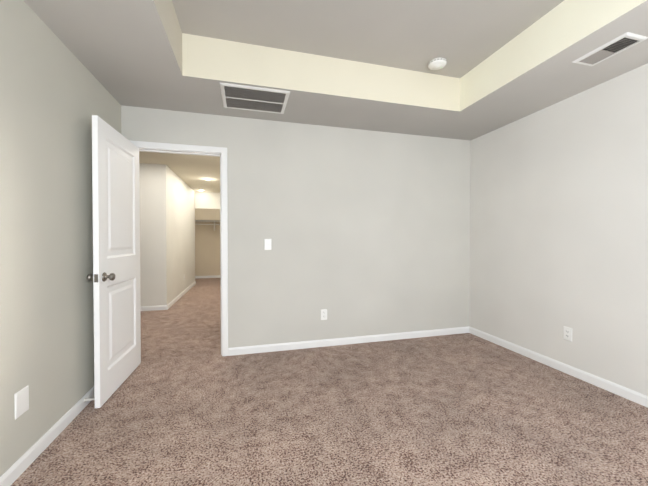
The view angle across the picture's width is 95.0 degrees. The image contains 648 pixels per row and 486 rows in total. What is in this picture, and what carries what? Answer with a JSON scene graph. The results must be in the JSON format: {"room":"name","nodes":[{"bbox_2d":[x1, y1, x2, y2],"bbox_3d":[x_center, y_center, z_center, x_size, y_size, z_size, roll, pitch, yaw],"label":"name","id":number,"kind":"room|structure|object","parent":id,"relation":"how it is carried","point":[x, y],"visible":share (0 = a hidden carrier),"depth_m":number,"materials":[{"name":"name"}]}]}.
{"room":"empty bedroom","nodes":[
{"label":"empty bedroom","id":0,"kind":"room"},
{"bbox_2d":[0,0,120,476],"bbox_3d":[-1.383,-0.194,0.628,0.120,2.760,4.420,0,1,-15],"label":"wall","id":1,"kind":"structure","parent":0,"point":[55,95],"depth_m":1.69,"materials":[{"name":"paint"}]},
{"bbox_2d":[14,385,28,419],"bbox_3d":[-1.551,0.819,1.526,0.008,0.128,0.094,0,1,-15],"label":"electrical outlet cover","id":2,"kind":"object","parent":1,"relation":"attached to","point":[21,396],"visible":1,"depth_m":1.52,"materials":[{"name":"white plastic"}]},
{"bbox_2d":[0,386,94,485],"bbox_3d":[-1.334,1.146,0.720,0.013,0.077,4.300,0,1,-15],"label":"baseboard","id":3,"kind":"structure","parent":1,"relation":"attached to","point":[17,468],"depth_m":1.67,"materials":[{"name":"white wood"}]},
{"bbox_2d":[139,163,168,305],"bbox_3d":[-3.609,-0.086,4.799,1.950,2.438,0.120,0,1,-15],"label":"wall","id":4,"kind":"structure","parent":0,"point":[153,180],"depth_m":4.94,"materials":[{"name":"paint"}]},
{"bbox_2d":[140,305,166,310],"bbox_3d":[-3.592,1.095,4.749,1.950,0.077,0.013,0,1,-15],"label":"baseboard","id":5,"kind":"structure","parent":4,"relation":"attached to","point":[152,308],"depth_m":4.94,"materials":[{"name":"white wood"}]},
{"bbox_2d":[139,151,219,192],"bbox_3d":[-3.336,-1.369,5.843,3.380,0.100,6.450,0,1,-15],"label":"ceiling","id":6,"kind":"structure","parent":0,"point":[192,171],"depth_m":5.10,"materials":[{"name":"paint"}]},
{"bbox_2d":[168,167,194,302],"bbox_3d":[-3.102,-0.107,6.459,0.120,2.438,2.830,0,1,-15],"label":"wall","id":7,"kind":"structure","parent":0,"point":[181,227],"depth_m":6.07,"materials":[{"name":"paint"}]},
{"bbox_2d":[167,281,195,309],"bbox_3d":[-3.023,1.074,6.433,0.013,0.077,2.950,0,1,-15],"label":"baseboard","id":8,"kind":"structure","parent":7,"relation":"attached to","point":[173,301],"depth_m":5.92,"materials":[{"name":"white wood"}]},
{"bbox_2d":[195,192,219,208],"bbox_3d":[-3.190,-1.126,7.948,1.780,0.438,0.120,0,1,-15],"label":"wall","id":9,"kind":"structure","parent":0,"point":[207,200],"depth_m":7.91,"materials":[{"name":"paint"}]},
{"bbox_2d":[195,209,220,275],"bbox_3d":[-3.489,-0.141,9.092,1.780,2.438,0.120,0,1,-15],"label":"wall","id":10,"kind":"structure","parent":0,"point":[207,250],"depth_m":9.02,"materials":[{"name":"paint"}]},
{"bbox_2d":[195,220,219,230],"bbox_3d":[-3.423,-0.509,8.857,1.790,0.300,0.360,0,1,-15],"label":"closet shelf","id":11,"kind":"object","parent":10,"relation":"attached to","point":[214,221],"visible":0.23,"depth_m":8.72,"materials":[{"name":"white"}]},
{"bbox_2d":[195,275,220,278],"bbox_3d":[-3.472,1.040,9.043,1.780,0.077,0.013,0,1,-15],"label":"baseboard","id":12,"kind":"structure","parent":10,"relation":"attached to","point":[214,276],"depth_m":9.04,"materials":[{"name":"white wood"}]},
{"bbox_2d":[121,105,470,347],"bbox_3d":[-0.033,-0.229,3.333,4.115,2.760,0.120,0,1,-15],"label":"wall","id":13,"kind":"structure","parent":0,"point":[366,232],"depth_m":3.31,"materials":[{"name":"paint"}]},
{"bbox_2d":[129,140,227,355],"bbox_3d":[-1.429,0.099,2.960,0.899,2.115,0.136,0,1,-15],"label":"door frame","id":14,"kind":"structure","parent":13,"relation":"attached to","point":[197,148],"depth_m":3.00,"materials":[{"name":"white wood"}]},
{"bbox_2d":[86,115,140,407],"bbox_3d":[-1.679,0.134,2.435,0.170,2.034,0.782,0,1,-15],"label":"door","id":15,"kind":"structure","parent":14,"relation":"attached to","point":[115,276],"depth_m":2.30,"materials":[{"name":"white paint"},{"name":"satin nickel"}]},
{"bbox_2d":[264,239,270,249],"bbox_3d":[-0.588,0.019,3.117,0.072,0.117,0.021,0,1,-15],"label":"switch plate","id":16,"kind":"object","parent":13,"relation":"attached to","point":[267,242],"visible":1,"depth_m":3.12,"materials":[{"name":"white plastic"}]},
{"bbox_2d":[321,309,326,319],"bbox_3d":[0.000,0.799,3.289,0.072,0.117,0.008,0,1,-15],"label":"electrical outlet","id":17,"kind":"object","parent":13,"relation":"attached to","point":[323,314],"visible":1,"depth_m":3.29,"materials":[{"name":"white plastic"}]},
{"bbox_2d":[228,326,468,355],"bbox_3d":[0.440,1.112,3.407,2.932,0.077,0.013,0,1,-15],"label":"baseboard","id":18,"kind":"structure","parent":13,"relation":"attached to","point":[322,343],"depth_m":3.34,"materials":[{"name":"white wood"}]},
{"bbox_2d":[11,278,647,485],"bbox_3d":[-1.340,1.191,4.185,6.375,0.100,11.400,0,1,-15],"label":"floor","id":19,"kind":"structure","parent":0,"point":[186,403],"depth_m":1.95,"materials":[{"name":"carpet"}]},
{"bbox_2d":[24,0,647,140],"bbox_3d":[0.533,-1.420,1.182,3.875,0.322,4.300,0,1,-15],"label":"ceiling","id":20,"kind":"structure","parent":0,"point":[142,53],"depth_m":2.38,"materials":[{"name":"paint"}]},
{"bbox_2d":[219,82,289,113],"bbox_3d":[-0.616,-1.273,2.654,0.567,0.010,0.462,0,1,-15],"label":"ceiling vent","id":21,"kind":"object","parent":20,"relation":"in","point":[244,97],"visible":1,"depth_m":2.61,"materials":[{"name":"white metal"}]},
{"bbox_2d":[573,32,647,65],"bbox_3d":[1.876,-1.265,1.962,0.192,0.009,0.317,0,1,-15],"label":"ceiling vent","id":22,"kind":"object","parent":20,"relation":"in","point":[621,43],"visible":0.98,"depth_m":1.94,"materials":[{"name":"white metal"}]},
{"bbox_2d":[172,0,563,77],"bbox_3d":[0.533,-1.631,1.179,4.115,0.100,4.540,0,1,-15],"label":"ceiling","id":23,"kind":"structure","parent":0,"point":[462,37],"depth_m":2.19,"materials":[{"name":"paint"}]},
{"bbox_2d":[428,57,446,69],"bbox_3d":[1.003,-1.577,2.628,0.156,0.046,0.156,0,1,-15],"label":"smoke detector","id":24,"kind":"object","parent":23,"relation":"attached to","point":[437,63],"visible":1,"depth_m":2.60,"materials":[{"name":"white plastic"}]},
{"bbox_2d":[469,63,647,395],"bbox_3d":[2.479,-0.207,1.651,0.120,2.760,4.420,0,1,-15],"label":"wall","id":25,"kind":"structure","parent":0,"point":[558,216],"depth_m":2.60,"materials":[{"name":"paint"}]},
{"bbox_2d":[469,326,647,407],"bbox_3d":[2.400,1.134,1.709,0.013,0.077,4.300,0,1,-15],"label":"baseboard","id":26,"kind":"structure","parent":25,"relation":"attached to","point":[626,393],"depth_m":2.60,"materials":[{"name":"white wood"}]},
{"bbox_2d":[563,326,571,341],"bbox_3d":[2.158,0.807,2.628,0.008,0.117,0.072,0,1,-15],"label":"electrical outlet","id":27,"kind":"object","parent":25,"relation":"attached to","point":[567,333],"visible":1,"depth_m":2.63,"materials":[{"name":"white plastic"}]}
]}

